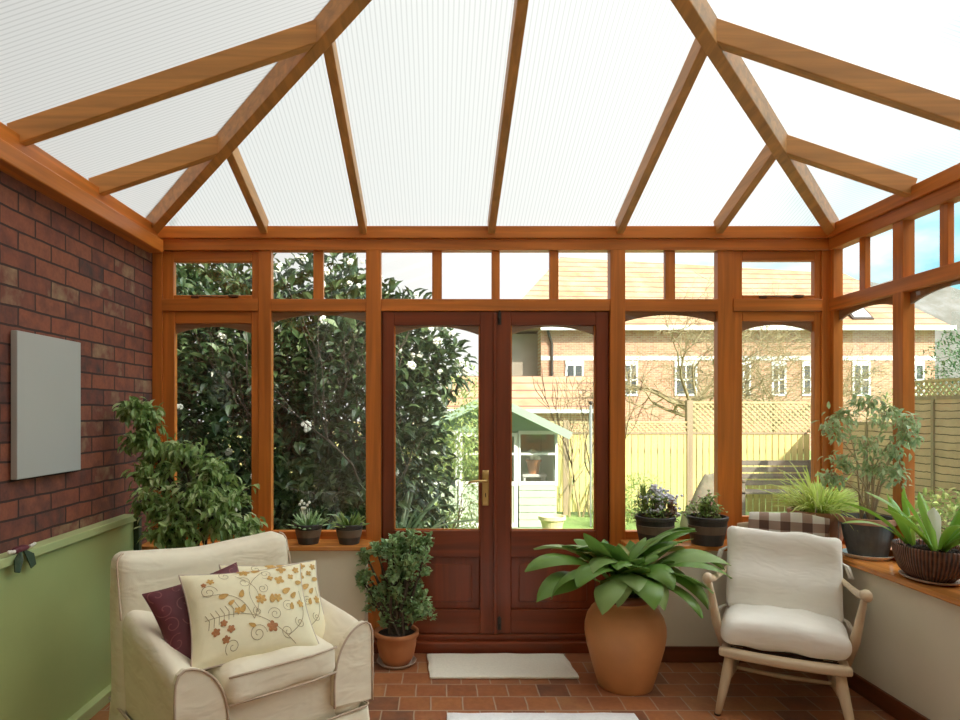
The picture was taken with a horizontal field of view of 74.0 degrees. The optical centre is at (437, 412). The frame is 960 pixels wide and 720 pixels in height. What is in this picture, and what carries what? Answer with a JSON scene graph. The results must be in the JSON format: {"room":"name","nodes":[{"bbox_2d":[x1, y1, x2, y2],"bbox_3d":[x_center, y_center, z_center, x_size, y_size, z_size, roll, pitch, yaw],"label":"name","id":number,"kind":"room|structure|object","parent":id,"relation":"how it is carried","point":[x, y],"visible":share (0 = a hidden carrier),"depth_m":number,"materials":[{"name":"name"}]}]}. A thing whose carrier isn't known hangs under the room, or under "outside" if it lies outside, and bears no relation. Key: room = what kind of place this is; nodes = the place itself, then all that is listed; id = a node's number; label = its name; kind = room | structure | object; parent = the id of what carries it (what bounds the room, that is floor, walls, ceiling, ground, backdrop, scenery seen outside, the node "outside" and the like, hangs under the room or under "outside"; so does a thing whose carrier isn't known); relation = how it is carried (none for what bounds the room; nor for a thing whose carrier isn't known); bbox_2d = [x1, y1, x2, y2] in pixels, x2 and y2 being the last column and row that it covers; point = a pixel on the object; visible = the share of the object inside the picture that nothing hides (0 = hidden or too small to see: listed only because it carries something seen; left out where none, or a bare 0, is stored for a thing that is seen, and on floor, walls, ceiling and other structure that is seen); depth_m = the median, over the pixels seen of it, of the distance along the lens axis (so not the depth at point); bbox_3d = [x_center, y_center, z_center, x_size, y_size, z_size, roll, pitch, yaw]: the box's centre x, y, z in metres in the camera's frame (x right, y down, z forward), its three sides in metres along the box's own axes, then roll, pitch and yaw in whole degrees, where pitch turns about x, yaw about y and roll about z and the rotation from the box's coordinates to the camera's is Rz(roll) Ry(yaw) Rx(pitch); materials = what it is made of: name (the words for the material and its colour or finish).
{"room":"sunroom","nodes":[
{"label":"sunroom","id":0,"kind":"room"},
{"bbox_2d":[0,171,151,553],"bbox_3d":[-1.883,0.230,1.535,0.300,2.420,4.670,0,0,0],"label":"wall","id":1,"kind":"structure","parent":0,"point":[64,275],"depth_m":3.06,"materials":[{"name":"brick"}]},
{"bbox_2d":[11,330,80,479],"bbox_3d":[-1.715,-0.032,2.790,0.036,0.604,0.456,0,0,0],"label":"panel","id":2,"kind":"object","parent":1,"relation":"attached to","point":[45,370],"visible":1,"depth_m":2.73,"materials":[{"name":"metal"}]},
{"bbox_2d":[0,514,141,719],"bbox_3d":[-1.682,0.998,1.373,0.098,0.883,4.325,0,0,0],"label":"wainscoting","id":3,"kind":"structure","parent":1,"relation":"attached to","point":[55,614],"depth_m":2.82,"materials":[{"name":"paint"}]},
{"bbox_2d":[7,542,36,572],"bbox_3d":[-1.661,0.579,2.527,0.041,0.100,0.170,0,0,0],"label":"ornament","id":4,"kind":"object","parent":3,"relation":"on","point":[18,561],"visible":1,"depth_m":2.52,"materials":[{"name":"green paint"}]},
{"bbox_2d":[0,122,162,252],"bbox_3d":[-1.700,-0.999,1.508,0.105,0.078,4.616,0,0,0],"label":"trim","id":5,"kind":"structure","parent":1,"relation":"on","point":[15,163],"depth_m":2.88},
{"bbox_2d":[88,135,217,195],"bbox_3d":[-1.386,-1.232,3.164,0.692,0.307,0.044,0,0,0],"label":"rafter","id":6,"kind":"object","parent":1,"relation":"attached to","point":[205,150],"depth_m":3.14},
{"bbox_2d":[7,19,315,145],"bbox_3d":[-1.088,-1.332,2.568,1.288,0.508,0.044,0,0,0],"label":"roof beam","id":7,"kind":"structure","parent":1,"relation":"attached to","point":[299,39],"depth_m":2.55,"materials":[{"name":"wood"}]},
{"bbox_2d":[146,0,371,232],"bbox_3d":[-0.708,-1.459,2.804,2.913,0.789,0.058,0,0,45],"label":"trim","id":8,"kind":"structure","parent":1,"relation":"attached to","point":[336,16],"depth_m":2.88,"materials":[{"name":"wood"}]},
{"bbox_2d":[158,226,829,238],"bbox_3d":[0.322,-1.089,3.862,4.109,0.072,0.092,0,0,0],"label":"trim","id":9,"kind":"structure","parent":1,"relation":"attached to","point":[168,232],"depth_m":3.82,"materials":[{"name":"wood"}]},
{"bbox_2d":[162,239,828,252],"bbox_3d":[0.322,-1.019,3.872,4.109,0.068,0.072,0,0,0],"label":"trim","id":10,"kind":"structure","parent":1,"relation":"attached to","point":[274,245],"depth_m":3.84,"materials":[{"name":"wood"}]},
{"bbox_2d":[294,522,322,544],"bbox_3d":[-0.762,0.708,3.735,0.164,0.115,0.164,0,0,0],"label":"pot","id":11,"kind":"object","parent":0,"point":[308,536],"depth_m":3.68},
{"bbox_2d":[287,551,367,621],"bbox_3d":[-1.078,1.117,3.795,1.310,0.645,0.230,0,0,0],"label":"wall","id":12,"kind":"structure","parent":0,"point":[336,570],"depth_m":3.68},
{"bbox_2d":[152,253,163,529],"bbox_3d":[-1.703,-0.113,3.879,0.060,1.755,0.058,0,0,0],"label":"trim","id":13,"kind":"structure","parent":12,"relation":"attached to","point":[157,258],"depth_m":3.85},
{"bbox_2d":[163,311,257,530],"bbox_3d":[-1.381,0.050,3.881,0.583,1.336,0.042,0,0,0],"label":"window","id":14,"kind":"structure","parent":12,"relation":"in","point":[174,323],"depth_m":3.86,"materials":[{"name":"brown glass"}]},
{"bbox_2d":[162,251,257,311],"bbox_3d":[-1.381,-0.801,3.876,0.583,0.367,0.064,0,0,0],"label":"window","id":15,"kind":"structure","parent":14,"relation":"attached to","point":[170,258],"depth_m":3.86,"materials":[{"name":"brown wood"}]},
{"bbox_2d":[142,539,371,550],"bbox_3d":[-1.065,0.779,3.752,1.331,0.028,0.215,0,0,0],"label":"trim","id":16,"kind":"structure","parent":12,"relation":"on","point":[324,544],"depth_m":3.65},
{"bbox_2d":[287,499,328,544],"bbox_3d":[-0.753,0.638,3.740,0.213,0.254,0.257,0,0,32],"label":"succulent","id":17,"kind":"object","parent":16,"relation":"on","point":[308,529],"visible":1,"depth_m":3.69,"materials":[{"name":"green plant"}]},
{"bbox_2d":[298,499,310,522],"bbox_3d":[-0.792,0.588,3.742,0.056,0.155,0.078,0,0,18],"label":"flower","id":18,"kind":"object","parent":17,"relation":"on","point":[303,514],"depth_m":3.74,"materials":[{"name":"white plant"}]},
{"bbox_2d":[331,511,369,544],"bbox_3d":[-0.514,0.670,3.717,0.234,0.190,0.214,0,0,0],"label":"succulent","id":19,"kind":"object","parent":16,"relation":"on","point":[348,532],"visible":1,"depth_m":3.68,"materials":[{"name":"green plant"}]},
{"bbox_2d":[258,251,272,531],"bbox_3d":[-1.051,-0.113,3.879,0.078,1.755,0.058,0,0,0],"label":"trim","id":20,"kind":"structure","parent":12,"relation":"attached to","point":[265,258],"depth_m":3.85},
{"bbox_2d":[271,299,365,321],"bbox_3d":[-0.724,0.013,3.876,0.576,1.409,0.064,0,0,0],"label":"trim","id":21,"kind":"structure","parent":12,"relation":"in","point":[277,316],"depth_m":3.84,"materials":[{"name":"brown wood"}]},
{"bbox_2d":[313,251,323,298],"bbox_3d":[-0.728,-0.838,3.877,0.061,0.294,0.037,0,0,0],"label":"trim","id":22,"kind":"structure","parent":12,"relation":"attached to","point":[318,256],"depth_m":3.86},
{"bbox_2d":[273,530,365,538],"bbox_3d":[-0.724,0.744,3.881,0.576,0.052,0.054,0,0,0],"label":"trim","id":23,"kind":"structure","parent":12,"relation":"on","point":[290,534],"depth_m":3.85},
{"bbox_2d":[366,250,381,634],"bbox_3d":[-0.391,0.225,3.873,0.091,2.430,0.070,0,0,0],"label":"trim","id":24,"kind":"structure","parent":12,"relation":"attached to","point":[373,257],"depth_m":3.84,"materials":[{"name":"wood"}]},
{"bbox_2d":[381,311,382,584],"bbox_3d":[-0.338,0.410,3.888,0.016,2.060,0.035,0,0,0],"label":"trim","id":25,"kind":"structure","parent":12,"relation":"attached to","point":[381,311],"depth_m":3.87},
{"bbox_2d":[383,311,495,632],"bbox_3d":[0.009,0.361,3.847,0.683,1.957,0.117,0,0,0],"label":"door","id":26,"kind":"structure","parent":12,"relation":"in","point":[459,584],"depth_m":3.85,"materials":[{"name":"brown wood"}]},
{"bbox_2d":[493,313,496,633],"bbox_3d":[0.345,0.367,3.849,0.021,1.945,0.013,0,0,0],"label":"door frame","id":27,"kind":"structure","parent":12,"relation":"attached to","point":[494,314],"depth_m":3.84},
{"bbox_2d":[335,521,362,544],"bbox_3d":[-0.522,0.708,3.735,0.164,0.115,0.164,0,0,0],"label":"pot","id":28,"kind":"object","parent":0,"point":[350,534],"depth_m":3.68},
{"bbox_2d":[0,0,959,225],"bbox_3d":[0.322,-1.501,1.565,4.269,0.719,4.730,0,0,0],"label":"ceiling","id":29,"kind":"structure","parent":0,"point":[423,80],"depth_m":2.91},
{"bbox_2d":[227,147,268,233],"bbox_3d":[-1.047,-1.232,3.503,0.044,0.307,0.692,0,0,0],"label":"trim","id":30,"kind":"structure","parent":29,"relation":"attached to","point":[235,160],"depth_m":3.47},
{"bbox_2d":[323,40,366,233],"bbox_3d":[-0.451,-1.332,3.205,0.044,0.508,1.288,0,0,0],"label":"rafter","id":31,"kind":"object","parent":29,"relation":"attached to","point":[331,58],"depth_m":3.04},
{"bbox_2d":[487,0,528,233],"bbox_3d":[0.322,-1.466,2.808,0.044,0.775,2.081,0,0,0],"label":"rafter","id":32,"kind":"object","parent":29,"relation":"attached to","point":[520,8],"depth_m":2.88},
{"bbox_2d":[615,38,706,233],"bbox_3d":[1.094,-1.332,3.205,0.044,0.508,1.288,0,0,0],"label":"rafter","id":33,"kind":"object","parent":29,"relation":"attached to","point":[695,59],"depth_m":3.05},
{"bbox_2d":[713,145,775,233],"bbox_3d":[1.690,-1.232,3.503,0.044,0.307,0.692,0,0,0],"label":"trim","id":34,"kind":"structure","parent":29,"relation":"attached to","point":[765,159],"depth_m":3.47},
{"bbox_2d":[671,0,838,234],"bbox_3d":[1.339,-1.459,2.804,2.930,0.789,0.058,0,0,-44],"label":"trim","id":35,"kind":"structure","parent":29,"relation":"attached to","point":[698,15],"depth_m":2.87,"materials":[{"name":"wood"}]},
{"bbox_2d":[717,18,959,129],"bbox_3d":[1.731,-1.332,2.568,1.288,0.508,0.044,0,0,0],"label":"trim","id":36,"kind":"structure","parent":29,"relation":"attached to","point":[732,38],"depth_m":2.55,"materials":[{"name":"wood"}]},
{"bbox_2d":[787,135,917,197],"bbox_3d":[2.029,-1.232,3.164,0.692,0.307,0.044,0,0,0],"label":"trim","id":37,"kind":"structure","parent":29,"relation":"attached to","point":[799,150],"depth_m":3.14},
{"bbox_2d":[90,653,896,719],"bbox_3d":[0.222,1.510,1.575,4.509,0.140,4.750,0,0,0],"label":"floor","id":38,"kind":"structure","parent":0,"point":[681,690],"depth_m":3.24,"materials":[{"name":"tile"}]},
{"bbox_2d":[112,396,267,548],"bbox_3d":[-1.294,0.672,3.291,0.813,1.535,0.488,0,0,4],"label":"fig","id":39,"kind":"object","parent":38,"relation":"on","point":[215,513],"visible":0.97,"depth_m":3.28,"materials":[{"name":"plant"}]},
{"bbox_2d":[108,531,373,719],"bbox_3d":[-0.824,1.006,2.605,0.840,0.869,0.862,0,0,-42],"label":"armchair","id":40,"kind":"object","parent":38,"relation":"on","point":[333,678],"visible":0.72,"depth_m":2.44,"materials":[{"name":"white fabric"}]},
{"bbox_2d":[142,562,238,661],"bbox_3d":[-0.877,0.770,2.417,0.409,0.317,0.232,0,0,-40],"label":"cushion","id":41,"kind":"object","parent":40,"relation":"on","point":[168,606],"visible":0.28,"depth_m":2.33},
{"bbox_2d":[178,563,318,669],"bbox_3d":[-0.712,0.760,2.412,0.490,0.302,0.258,0,0,-33],"label":"cushion","id":42,"kind":"object","parent":40,"relation":"on","point":[258,612],"visible":0.92,"depth_m":2.35,"materials":[{"name":"fabric"}]},
{"bbox_2d":[205,635,335,705],"bbox_3d":[-0.745,0.940,2.517,0.461,0.154,0.605,0,0,-42],"label":"seat cushion","id":43,"kind":"object","parent":40,"relation":"on","point":[246,680],"depth_m":2.27,"materials":[{"name":"white fabric"}]},
{"bbox_2d":[219,560,324,638],"bbox_3d":[-0.663,0.785,2.604,0.450,0.334,0.251,0,0,-34],"label":"cushion","id":44,"kind":"object","parent":40,"relation":"on","point":[308,568],"visible":0.32,"depth_m":2.65,"materials":[{"name":"fabric"}]},
{"bbox_2d":[355,528,436,669],"bbox_3d":[-0.237,1.044,3.635,0.486,0.791,0.293,0,0,25],"label":"jade plant","id":45,"kind":"object","parent":38,"relation":"on","point":[398,604],"visible":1,"depth_m":3.60,"materials":[{"name":"green plant"}]},
{"bbox_2d":[427,653,578,678],"bbox_3d":[0.349,1.430,3.597,0.831,0.018,0.345,0,0,0],"label":"doormat","id":46,"kind":"object","parent":38,"relation":"on","point":[442,665],"visible":1,"depth_m":3.56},
{"bbox_2d":[447,712,638,719],"bbox_3d":[0.487,1.430,2.260,0.902,0.018,1.527,0,0,0],"label":"rug","id":47,"kind":"object","parent":38,"relation":"on","point":[450,716],"visible":1,"depth_m":2.98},
{"bbox_2d":[584,593,666,695],"bbox_3d":[0.992,1.191,3.370,0.419,0.498,0.419,0,0,0],"label":"plant pot","id":48,"kind":"object","parent":38,"relation":"on","point":[626,644],"visible":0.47,"depth_m":3.22,"materials":[{"name":"ceramic"}]},
{"bbox_2d":[525,527,731,617],"bbox_3d":[0.993,0.793,3.334,1.078,0.401,0.578,0,0,0],"label":"aspidistra","id":49,"kind":"object","parent":48,"relation":"in","point":[633,568],"visible":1,"depth_m":3.23,"materials":[{"name":"green plant"}]},
{"bbox_2d":[703,522,872,719],"bbox_3d":[1.745,1.028,3.218,0.696,0.834,0.751,0,0,28],"label":"wooden armchair","id":50,"kind":"object","parent":38,"relation":"on","point":[837,672],"visible":0.54,"depth_m":2.96,"materials":[{"name":"brown wood"}]},
{"bbox_2d":[717,525,853,634],"bbox_3d":[1.801,0.863,3.338,0.667,0.508,0.204,0,0,26],"label":"cushion","id":51,"kind":"object","parent":50,"relation":"on","point":[799,570],"visible":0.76,"depth_m":3.28,"materials":[{"name":"fabric"}]},
{"bbox_2d":[719,603,851,659],"bbox_3d":[1.706,1.061,3.146,0.558,0.178,0.510,0,0,28],"label":"seat cushion","id":52,"kind":"object","parent":50,"relation":"on","point":[762,627],"visible":0.96,"depth_m":2.97,"materials":[{"name":"fabric"}]},
{"bbox_2d":[748,512,829,535],"bbox_3d":[1.948,0.747,3.535,0.397,0.396,0.142,0,0,28],"label":"blanket","id":53,"kind":"object","parent":50,"relation":"hanging from","point":[771,522],"visible":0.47,"depth_m":3.49,"materials":[{"name":"fabric"}]},
{"bbox_2d":[381,299,609,311],"bbox_3d":[0.348,-0.654,3.876,1.387,0.073,0.064,0,0,0],"label":"trim","id":54,"kind":"structure","parent":0,"point":[393,305],"depth_m":3.84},
{"bbox_2d":[432,251,441,298],"bbox_3d":[-0.006,-0.838,3.877,0.060,0.294,0.037,0,0,0],"label":"trim","id":55,"kind":"structure","parent":54,"relation":"on","point":[436,255],"depth_m":3.86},
{"bbox_2d":[491,251,499,298],"bbox_3d":[0.351,-0.838,3.877,0.049,0.294,0.037,0,0,0],"label":"trim","id":56,"kind":"structure","parent":54,"relation":"on","point":[495,255],"depth_m":3.86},
{"bbox_2d":[549,251,558,298],"bbox_3d":[0.706,-0.838,3.877,0.054,0.294,0.037,0,0,0],"label":"trim","id":57,"kind":"structure","parent":54,"relation":"on","point":[553,255],"depth_m":3.86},
{"bbox_2d":[657,551,732,645],"bbox_3d":[1.778,1.117,3.795,1.316,0.645,0.230,0,0,0],"label":"wall","id":58,"kind":"structure","parent":0,"point":[684,626],"depth_m":3.68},
{"bbox_2d":[373,633,585,639],"bbox_3d":[0.350,1.358,3.913,1.500,0.032,0.155,0,0,0],"label":"trim","id":59,"kind":"structure","parent":58,"relation":"attached to","point":[422,636],"depth_m":3.83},
{"bbox_2d":[374,640,588,652],"bbox_3d":[0.348,1.407,3.895,1.543,0.066,0.190,0,0,0],"label":"trim","id":60,"kind":"structure","parent":58,"relation":"attached to","point":[422,646],"depth_m":3.80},
{"bbox_2d":[496,310,607,632],"bbox_3d":[0.694,0.360,3.866,0.680,1.960,0.078,0,0,0],"label":"door","id":61,"kind":"structure","parent":58,"relation":"in","point":[518,611],"depth_m":3.85,"materials":[{"name":"brown wood"}]},
{"bbox_2d":[607,250,624,575],"bbox_3d":[1.087,0.225,3.873,0.091,2.430,0.070,0,0,0],"label":"window post","id":62,"kind":"object","parent":58,"relation":"attached to","point":[615,258],"depth_m":3.84,"materials":[{"name":"wood"}]},
{"bbox_2d":[663,251,674,298],"bbox_3d":[1.412,-0.838,3.877,0.060,0.294,0.037,0,0,0],"label":"trim","id":63,"kind":"structure","parent":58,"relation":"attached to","point":[668,256],"depth_m":3.86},
{"bbox_2d":[625,299,717,321],"bbox_3d":[1.415,0.013,3.876,0.564,1.409,0.064,0,0,0],"label":"window","id":64,"kind":"structure","parent":58,"relation":"in","point":[710,316],"depth_m":3.84,"materials":[{"name":"wood"}]},
{"bbox_2d":[714,251,732,538],"bbox_3d":[1.744,-0.113,3.879,0.093,1.755,0.058,0,0,0],"label":"window post","id":65,"kind":"object","parent":58,"relation":"attached to","point":[723,260],"depth_m":3.85,"materials":[{"name":"wood"}]},
{"bbox_2d":[620,539,845,550],"bbox_3d":[1.738,0.779,3.752,1.276,0.028,0.215,0,0,0],"label":"windowsill","id":66,"kind":"structure","parent":58,"relation":"on","point":[686,544],"depth_m":3.67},
{"bbox_2d":[632,484,684,540],"bbox_3d":[1.286,0.589,3.709,0.285,0.352,0.243,0,0,39],"label":"pot plant","id":67,"kind":"object","parent":66,"relation":"on","point":[659,520],"visible":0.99,"depth_m":3.68,"materials":[{"name":"purple plant"}]},
{"bbox_2d":[680,490,728,546],"bbox_3d":[1.575,0.608,3.715,0.264,0.314,0.232,0,0,0],"label":"pot plant","id":68,"kind":"object","parent":66,"relation":"on","point":[710,528],"visible":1,"depth_m":3.65,"materials":[{"name":"green plant"}]},
{"bbox_2d":[749,461,864,542],"bbox_3d":[2.174,0.510,3.614,0.642,0.511,0.617,0,0,-33],"label":"grassy plant","id":69,"kind":"object","parent":66,"relation":"on","point":[817,501],"visible":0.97,"depth_m":3.58,"materials":[{"name":"green plant"}]},
{"bbox_2d":[661,646,808,661],"bbox_3d":[1.645,1.395,3.671,1.050,0.090,0.018,0,0,0],"label":"baseboard","id":70,"kind":"structure","parent":58,"relation":"attached to","point":[671,653],"depth_m":3.66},
{"bbox_2d":[733,311,820,524],"bbox_3d":[2.058,0.050,3.881,0.537,1.336,0.042,0,0,0],"label":"window","id":71,"kind":"structure","parent":58,"relation":"in","point":[810,321],"depth_m":3.86,"materials":[{"name":"brown wood"}]},
{"bbox_2d":[733,251,821,311],"bbox_3d":[2.058,-0.801,3.876,0.537,0.367,0.064,0,0,0],"label":"window","id":72,"kind":"structure","parent":71,"relation":"attached to","point":[814,257],"depth_m":3.86,"materials":[{"name":"brown wood"}]},
{"bbox_2d":[820,250,829,490],"bbox_3d":[2.364,-0.113,3.879,0.073,1.755,0.058,0,0,0],"label":"trim","id":73,"kind":"structure","parent":58,"relation":"attached to","point":[825,255],"depth_m":3.85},
{"bbox_2d":[830,249,842,501],"bbox_3d":[2.405,-0.113,3.833,0.058,1.755,0.035,0,0,0],"label":"trim","id":74,"kind":"structure","parent":58,"relation":"attached to","point":[836,255],"depth_m":3.81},
{"bbox_2d":[841,513,894,557],"bbox_3d":[2.283,0.654,3.375,0.264,0.205,0.264,0,0,0],"label":"pot","id":75,"kind":"object","parent":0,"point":[865,540],"depth_m":3.29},
{"bbox_2d":[841,565,959,719],"bbox_3d":[2.303,1.117,1.440,0.266,0.645,4.480,0,0,0],"label":"wall","id":76,"kind":"structure","parent":0,"point":[909,649],"depth_m":2.92,"materials":[{"name":"paint"}]},
{"bbox_2d":[859,237,870,289],"bbox_3d":[2.400,-0.838,3.570,0.032,0.294,0.050,0,0,0],"label":"trim","id":77,"kind":"structure","parent":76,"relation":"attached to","point":[865,242],"depth_m":3.55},
{"bbox_2d":[839,296,892,319],"bbox_3d":[2.415,0.050,3.565,0.018,1.336,0.500,0,0,0],"label":"window","id":78,"kind":"structure","parent":76,"relation":"in","point":[843,313],"depth_m":3.62,"materials":[{"name":"wood"}]},
{"bbox_2d":[811,658,929,719],"bbox_3d":[2.161,1.395,1.431,0.018,0.090,4.462,0,0,0],"label":"baseboard","id":79,"kind":"structure","parent":76,"relation":"attached to","point":[897,709],"depth_m":3.07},
{"bbox_2d":[827,163,959,238],"bbox_3d":[2.388,-1.089,1.525,0.092,0.072,4.650,0,0,0],"label":"trim","id":80,"kind":"structure","parent":76,"relation":"attached to","point":[951,175],"depth_m":3.24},
{"bbox_2d":[829,181,959,249],"bbox_3d":[2.398,-1.019,1.525,0.072,0.068,4.650,0,0,0],"label":"trim","id":81,"kind":"structure","parent":76,"relation":"attached to","point":[930,203],"depth_m":3.25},
{"bbox_2d":[829,261,959,310],"bbox_3d":[2.402,-0.654,1.525,0.064,0.073,4.650,0,0,0],"label":"trim","id":82,"kind":"structure","parent":76,"relation":"attached to","point":[950,272],"depth_m":3.26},
{"bbox_2d":[841,546,959,606],"bbox_3d":[2.258,0.779,1.423,0.256,0.028,4.445,0,0,0],"label":"windowsill","id":83,"kind":"structure","parent":76,"relation":"on","point":[888,570],"depth_m":2.97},
{"bbox_2d":[812,392,924,560],"bbox_3d":[2.239,0.326,3.300,0.434,0.879,0.501,0,0,-45],"label":"potted plant","id":84,"kind":"object","parent":83,"relation":"on","point":[865,541],"visible":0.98,"depth_m":3.29,"materials":[{"name":"plant"}]},
{"bbox_2d":[841,488,959,585],"bbox_3d":[2.185,0.534,2.883,0.408,0.462,0.562,0,0,-41],"label":"potted plant","id":85,"kind":"object","parent":83,"relation":"on","point":[934,558],"visible":1,"depth_m":2.87,"materials":[{"name":"plant"}]},
{"bbox_2d":[893,220,914,559],"bbox_3d":[2.403,-0.113,3.277,0.062,1.755,0.075,0,0,0],"label":"trim","id":86,"kind":"structure","parent":76,"relation":"attached to","point":[904,230],"depth_m":3.24,"materials":[{"name":"wood"}]},
{"bbox_2d":[910,279,959,303],"bbox_3d":[2.415,0.050,2.990,0.018,1.336,0.500,0,0,0],"label":"window","id":87,"kind":"structure","parent":76,"relation":"in","point":[916,295],"depth_m":3.13,"materials":[{"name":"wood"}]},
{"bbox_2d":[940,203,953,266],"bbox_3d":[2.400,-0.838,2.995,0.032,0.294,0.050,0,0,0],"label":"trim","id":88,"kind":"structure","parent":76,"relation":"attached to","point":[946,210],"depth_m":2.98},
{"bbox_2d":[891,538,959,582],"bbox_3d":[2.245,0.678,2.900,0.254,0.146,0.342,0,0,0],"label":"basket","id":89,"kind":"object","parent":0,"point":[918,560],"depth_m":2.82,"materials":[{"name":"wicker"}]},
{"label":"outside","id":90,"kind":"structure","parent":0,"visible":0},
{"bbox_2d":[857,279,959,394],"bbox_3d":[136.000,-13.467,117.500,180.000,31.813,45.000,0,0,0],"label":"hill","id":91,"kind":"structure","parent":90,"point":[943,304],"depth_m":116.57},
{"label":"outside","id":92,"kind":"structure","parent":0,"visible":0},
{"bbox_2d":[182,425,810,529],"bbox_3d":[10.000,1.740,47.005,100.000,0.300,85.990,0,0,0],"label":"lawn","id":93,"kind":"structure","parent":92,"point":[573,522],"depth_m":10.15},
{"bbox_2d":[176,253,477,529],"bbox_3d":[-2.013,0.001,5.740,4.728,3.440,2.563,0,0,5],"label":"flowering shrub","id":94,"kind":"object","parent":93,"relation":"on","point":[229,364],"visible":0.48,"depth_m":5.56,"materials":[{"name":"green plant"}]},
{"bbox_2d":[418,359,477,528],"bbox_3d":[0.139,0.540,6.424,1.168,2.181,0.925,0,0,-38],"label":"shrub","id":95,"kind":"object","parent":93,"relation":"on","point":[471,425],"visible":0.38,"depth_m":6.47,"materials":[{"name":"green plant"}]},
{"bbox_2d":[420,399,572,528],"bbox_3d":[0.680,0.667,9.059,2.144,1.845,1.622,0,0,0],"label":"summerhouse","id":96,"kind":"structure","parent":93,"relation":"on","point":[530,430],"depth_m":8.61,"materials":[{"name":"paint"}]},
{"bbox_2d":[446,376,592,458],"bbox_3d":[3.200,0.515,22.900,5.800,3.850,2.600,0,0,0],"label":"outbuilding","id":97,"kind":"structure","parent":93,"relation":"on","point":[524,394],"depth_m":22.62,"materials":[{"name":"wood"}]},
{"bbox_2d":[538,514,565,528],"bbox_3d":[1.420,1.435,7.900,0.340,0.310,0.340,0,0,0],"label":"pot","id":98,"kind":"object","parent":93,"relation":"on","point":[548,521],"visible":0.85,"depth_m":7.79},
{"bbox_2d":[550,421,562,511],"bbox_3d":[1.029,0.850,9.932,1.958,1.480,0.096,0,0,0],"label":"fence panel","id":99,"kind":"object","parent":93,"relation":"on","point":[560,495],"visible":0.07,"depth_m":9.90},
{"bbox_2d":[589,401,592,526],"bbox_3d":[2.140,0.711,8.900,0.052,1.758,0.052,0,0,22],"label":"pole","id":100,"kind":"object","parent":93,"relation":"on","point":[590,402],"visible":1,"depth_m":8.89,"materials":[{"name":"wood"}]},
{"bbox_2d":[532,348,651,516],"bbox_3d":[2.343,0.279,9.720,1.783,2.623,0.240,0,0,0],"label":"tree","id":101,"kind":"object","parent":93,"relation":"on","point":[573,480],"visible":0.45,"depth_m":9.73,"materials":[{"name":"green plant"}]},
{"bbox_2d":[562,420,686,514],"bbox_3d":[2.944,0.850,9.932,1.988,1.480,0.096,0,0,0],"label":"fence panel","id":102,"kind":"object","parent":93,"relation":"on","point":[663,450],"visible":0.58,"depth_m":9.90,"materials":[{"name":"wood"}]},
{"bbox_2d":[625,471,665,522],"bbox_3d":[2.945,1.238,9.301,0.869,0.825,0.680,0,0,7],"label":"shrub","id":103,"kind":"object","parent":93,"relation":"on","point":[628,476],"visible":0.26,"depth_m":9.28,"materials":[{"name":"green plant"}]},
{"bbox_2d":[556,267,810,480],"bbox_3d":[4.776,-0.435,11.636,4.456,4.173,4.064,0,0,-27],"label":"bare tree","id":104,"kind":"object","parent":93,"relation":"on","point":[702,396],"visible":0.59,"depth_m":11.58,"materials":[{"name":"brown plant"}]},
{"bbox_2d":[680,473,713,526],"bbox_3d":[3.679,1.260,8.700,0.696,0.881,0.476,0,0,0],"label":"boulder","id":105,"kind":"object","parent":93,"relation":"on","point":[707,483],"visible":0.19,"depth_m":8.61,"materials":[{"name":"stone"}]},
{"bbox_2d":[512,257,955,449],"bbox_3d":[12.005,-2.585,30.940,19.150,10.050,9.020,0,0,0],"label":"brick house","id":106,"kind":"structure","parent":93,"relation":"on","point":[871,327],"depth_m":27.00,"materials":[{"name":"brick"}]},
{"bbox_2d":[685,400,810,511],"bbox_3d":[4.844,0.695,9.932,1.928,1.790,0.096,0,0,0],"label":"fence panel","id":107,"kind":"object","parent":93,"relation":"on","point":[755,450],"visible":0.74,"depth_m":9.90,"materials":[{"name":"wood"}]},
{"bbox_2d":[742,460,810,514],"bbox_3d":[5.005,1.150,9.365,1.250,0.880,0.470,0,0,0],"label":"garden bench","id":108,"kind":"object","parent":93,"relation":"on","point":[744,462],"visible":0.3,"depth_m":9.57,"materials":[{"name":"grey wood"}]},
{"bbox_2d":[649,286,917,430],"bbox_3d":[7.000,-0.510,13.296,4.789,4.304,3.917,0,0,29],"label":"bare tree","id":109,"kind":"object","parent":93,"relation":"on","point":[848,375],"visible":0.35,"depth_m":12.87,"materials":[{"name":"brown plant"}]},
{"bbox_2d":[843,422,892,515],"bbox_3d":[5.930,0.845,9.040,0.100,1.490,1.780,0,0,0],"label":"fence panel","id":110,"kind":"object","parent":93,"relation":"on","point":[860,431],"visible":0.07,"depth_m":8.70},
{"bbox_2d":[915,487,959,545],"bbox_3d":[4.987,1.170,6.106,1.080,0.986,1.330,0,0,0],"label":"shrub","id":111,"kind":"object","parent":93,"relation":"on","point":[944,495],"visible":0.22,"depth_m":6.14,"materials":[{"name":"green plant"}]},
{"bbox_2d":[915,378,959,538],"bbox_3d":[5.930,0.585,7.296,0.100,2.010,1.808,0,0,0],"label":"fence panel","id":112,"kind":"object","parent":93,"relation":"on","point":[937,460],"visible":0.6,"depth_m":7.47,"materials":[{"name":"wood"}]},
{"bbox_2d":[915,328,959,395],"bbox_3d":[11.942,-0.259,14.531,2.963,3.709,2.469,0,0,23],"label":"conifer","id":113,"kind":"object","parent":93,"relation":"on","point":[944,331],"visible":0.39,"depth_m":14.69,"materials":[{"name":"green plant"}]},
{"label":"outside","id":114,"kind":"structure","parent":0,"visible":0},
{"bbox_3d":[1.000,1.580,5.110,10.000,0.020,2.180,0,0,0],"label":"paving","id":115,"kind":"object","parent":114,"visible":0},
{"bbox_2d":[316,473,477,528],"bbox_3d":[-0.296,1.046,5.239,1.447,1.090,1.473,0,0,0],"label":"plant","id":116,"kind":"object","parent":115,"relation":"on","point":[408,498],"visible":0.27,"depth_m":5.37,"materials":[{"name":"green plant"}]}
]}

